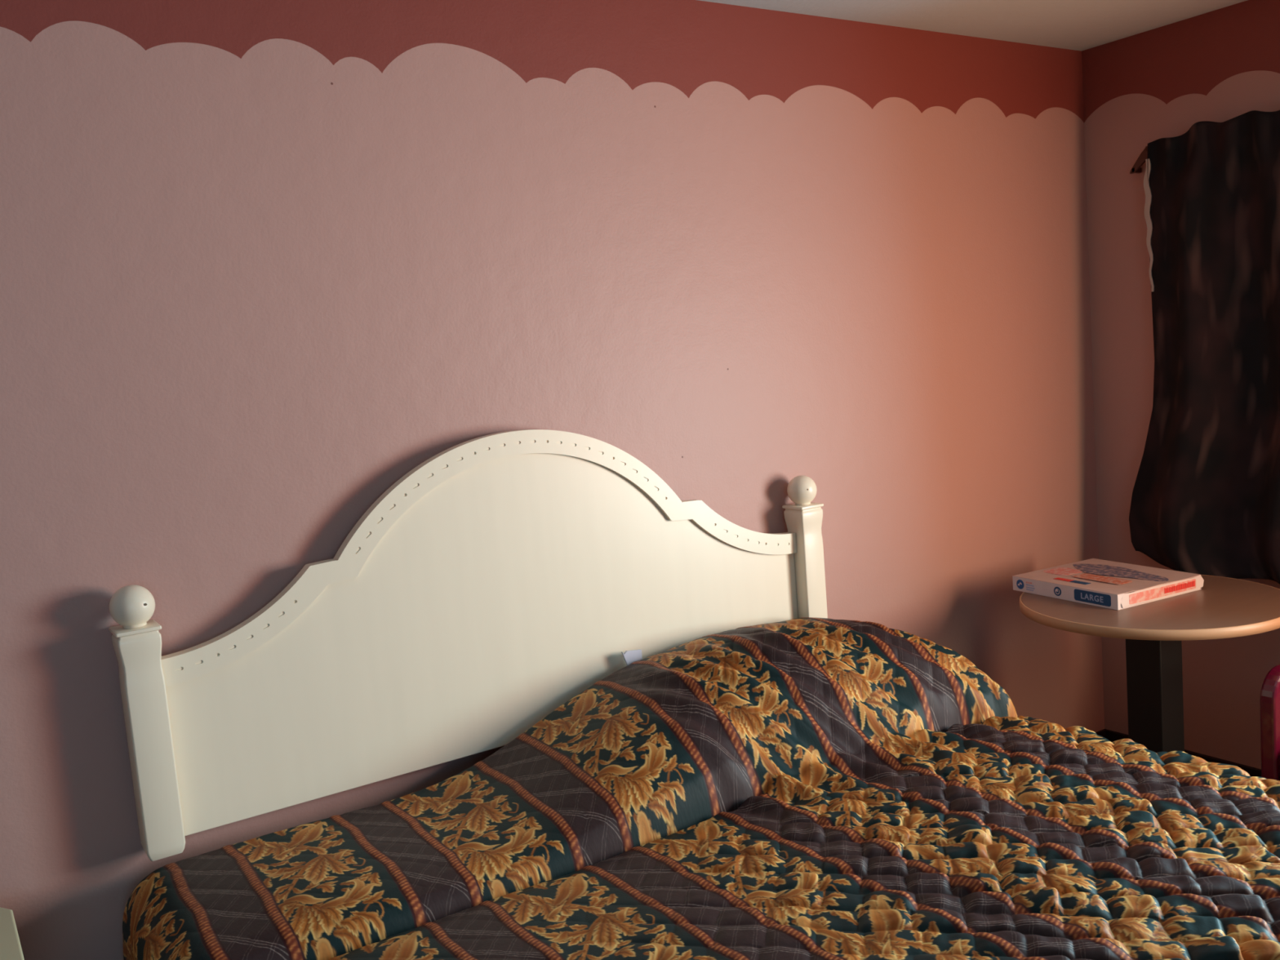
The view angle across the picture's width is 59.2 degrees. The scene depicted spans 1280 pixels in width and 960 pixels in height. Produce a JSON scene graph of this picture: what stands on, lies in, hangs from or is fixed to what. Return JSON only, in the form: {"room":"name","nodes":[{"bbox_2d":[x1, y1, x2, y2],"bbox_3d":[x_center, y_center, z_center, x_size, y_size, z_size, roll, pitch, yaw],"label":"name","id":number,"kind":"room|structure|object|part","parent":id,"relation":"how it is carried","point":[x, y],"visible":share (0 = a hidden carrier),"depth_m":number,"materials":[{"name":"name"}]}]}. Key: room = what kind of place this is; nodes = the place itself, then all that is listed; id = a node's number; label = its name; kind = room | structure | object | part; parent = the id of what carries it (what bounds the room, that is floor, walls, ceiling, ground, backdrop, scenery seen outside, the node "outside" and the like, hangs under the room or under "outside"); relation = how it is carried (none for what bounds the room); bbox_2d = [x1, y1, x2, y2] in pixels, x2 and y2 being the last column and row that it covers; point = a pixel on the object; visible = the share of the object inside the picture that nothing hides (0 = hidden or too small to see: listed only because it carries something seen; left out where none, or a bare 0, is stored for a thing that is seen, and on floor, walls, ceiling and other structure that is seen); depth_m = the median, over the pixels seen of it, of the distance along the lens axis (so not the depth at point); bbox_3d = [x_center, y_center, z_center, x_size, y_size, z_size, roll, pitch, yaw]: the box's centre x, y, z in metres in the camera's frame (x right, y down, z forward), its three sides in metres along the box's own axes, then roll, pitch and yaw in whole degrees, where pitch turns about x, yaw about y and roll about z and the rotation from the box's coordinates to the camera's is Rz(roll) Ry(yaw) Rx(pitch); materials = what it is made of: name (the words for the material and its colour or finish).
{"room":"bedroom","nodes":[
{"label":"bedroom","id":0,"kind":"room"},
{"bbox_2d":[0,0,1104,959],"bbox_3d":[-0.774,0.128,2.366,5.655,2.440,0.001,-9,7,-33],"label":"wall","id":1,"kind":"structure","parent":0,"point":[264,264],"depth_m":2.59,"materials":[{"name":"paint"}]},
{"bbox_2d":[109,429,827,861],"bbox_3d":[-0.256,0.257,2.645,1.795,0.749,0.082,-9,7,-33],"label":"headboard","id":2,"kind":"object","parent":1,"relation":"attached to","point":[504,576],"visible":0.97,"depth_m":2.54,"materials":[{"name":"beige paint"}]},
{"bbox_3d":[-0.955,0.513,2.196,0.078,0.450,0.078,-9,7,-33],"label":"post","id":3,"kind":"part","parent":2,"relation":"part of","materials":[{"name":"beige paint"}]},
{"bbox_3d":[-0.275,0.094,2.636,1.640,0.420,0.030,-9,7,-33],"label":"arched rail","id":4,"kind":"part","parent":2,"relation":"part of","materials":[{"name":"beige paint"}]},
{"bbox_3d":[0.467,0.298,3.127,0.078,0.450,0.078,-9,7,-33],"label":"post","id":5,"kind":"part","parent":2,"relation":"part of","materials":[{"name":"beige paint"}]},
{"bbox_2d":[1095,728,1106,737],"bbox_3d":[-0.679,1.290,2.489,5.655,0.095,0.012,-9,7,-33],"label":"baseboard","id":6,"kind":"structure","parent":1,"relation":"attached to","point":[1103,732],"depth_m":4.00,"materials":[{"name":"black plastic"}]},
{"bbox_2d":[698,0,1247,50],"bbox_3d":[0.455,-0.990,0.232,5.655,0.050,4.800,-9,7,-33],"label":"ceiling","id":7,"kind":"structure","parent":0,"point":[1071,24],"depth_m":3.28,"materials":[{"name":"paint"}]},
{"bbox_2d":[1081,0,1279,768],"bbox_3d":[2.899,-0.111,1.905,0.001,2.440,4.800,-9,7,-33],"label":"wall","id":8,"kind":"structure","parent":0,"point":[1222,64],"depth_m":3.69,"materials":[{"name":"paint"}]},
{"bbox_2d":[1129,146,1147,173],"bbox_3d":[2.357,-0.964,2.490,0.049,0.080,2.775,-9,7,-33],"label":"curtain rod","id":9,"kind":"object","parent":8,"relation":"attached to","point":[1136,168],"visible":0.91,"depth_m":3.61,"materials":[{"name":"brown metal"}]},
{"bbox_3d":[1.605,-1.001,3.640,0.036,0.017,0.013,-9,7,-33],"label":"wall plate","id":10,"kind":"part","parent":9,"relation":"part of","materials":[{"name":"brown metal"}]},
{"bbox_2d":[1128,110,1279,584],"bbox_3d":[1.968,-0.363,3.079,0.100,1.395,1.449,-9,7,-33],"label":"curtain","id":11,"kind":"object","parent":9,"relation":"hanging from","point":[1206,496],"visible":1,"depth_m":3.44,"materials":[{"name":"black fabric"}]},
{"bbox_2d":[1106,729,1261,777],"bbox_3d":[2.989,1.052,2.025,0.012,0.095,4.788,-9,7,-33],"label":"baseboard","id":12,"kind":"structure","parent":8,"relation":"attached to","point":[1112,735],"depth_m":3.69,"materials":[{"name":"black plastic"}]},
{"bbox_3d":[0.649,1.478,0.504,5.655,0.050,4.800,-9,7,-33],"label":"floor","id":13,"kind":"structure","parent":0,"visible":0},
{"bbox_2d":[0,906,24,959],"bbox_3d":[-1.210,1.129,1.759,0.512,0.657,0.435,-9,7,-33],"label":"nightstand","id":14,"kind":"object","parent":13,"relation":"on","point":[11,948],"visible":1,"depth_m":1.89,"materials":[{"name":"beige paint"}]},
{"bbox_2d":[1019,574,1279,752],"bbox_3d":[1.482,0.707,3.235,0.716,0.750,0.716,-9,7,-33],"label":"round table","id":15,"kind":"object","parent":13,"relation":"on","point":[1153,633],"visible":0.62,"depth_m":3.14,"materials":[{"name":"beige laminate"}]},
{"bbox_2d":[1012,558,1204,609],"bbox_3d":[1.380,0.303,3.335,0.362,0.044,0.381,-8,7,-27],"label":"pizza box","id":16,"kind":"object","parent":15,"relation":"on","point":[1115,585],"visible":1,"depth_m":3.25,"materials":[{"name":"white cardboard"}]},
{"bbox_3d":[1.269,0.330,3.161,0.001,0.033,0.126,-8,7,-27],"label":"label panel","id":17,"kind":"part","parent":16,"relation":"part of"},
{"bbox_3d":[1.374,0.284,3.332,0.350,0.006,0.379,-8,7,-27],"label":"lid","id":18,"kind":"part","parent":16,"relation":"part of","materials":[{"name":"cardboard"}]},
{"bbox_2d":[1072,564,1168,581],"bbox_3d":[1.427,0.275,3.358,0.126,0.001,0.348,-8,7,-27],"label":"print","id":19,"kind":"object","parent":16,"relation":"on","point":[1108,571],"depth_m":3.35,"materials":[{"name":"grey"}]},
{"bbox_2d":[1128,578,1195,604],"bbox_3d":[1.473,0.314,3.170,0.280,0.028,0.001,-8,7,-27],"label":"print","id":20,"kind":"object","parent":16,"relation":"attached to","point":[1149,594],"depth_m":3.15},
{"bbox_2d":[1260,664,1279,780],"bbox_3d":[1.936,0.721,2.792,0.530,0.749,0.510,-9,7,-33],"label":"chair","id":21,"kind":"object","parent":13,"relation":"on","point":[1270,688],"visible":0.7,"depth_m":2.83,"materials":[{"name":"red paint"}]},
{"bbox_3d":[0.417,1.033,1.884,1.840,0.565,1.975,-9,7,-33],"label":"bed","id":22,"kind":"object","parent":13,"relation":"on","visible":0},
{"bbox_2d":[621,648,642,666],"bbox_3d":[0.282,0.511,2.760,0.800,0.226,0.383,-9,7,-33],"label":"pillow","id":23,"kind":"object","parent":22,"relation":"on","point":[629,656],"visible":0.02,"depth_m":2.78,"materials":[{"name":"grey fabric"}]},
{"bbox_2d":[122,617,1279,959],"bbox_3d":[0.431,0.874,1.837,2.093,0.796,2.096,-9,7,-33],"label":"bedspread","id":24,"kind":"object","parent":22,"relation":"on","point":[805,788],"visible":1,"depth_m":2.15,"materials":[{"name":"multicoloured fabric"}]}
]}

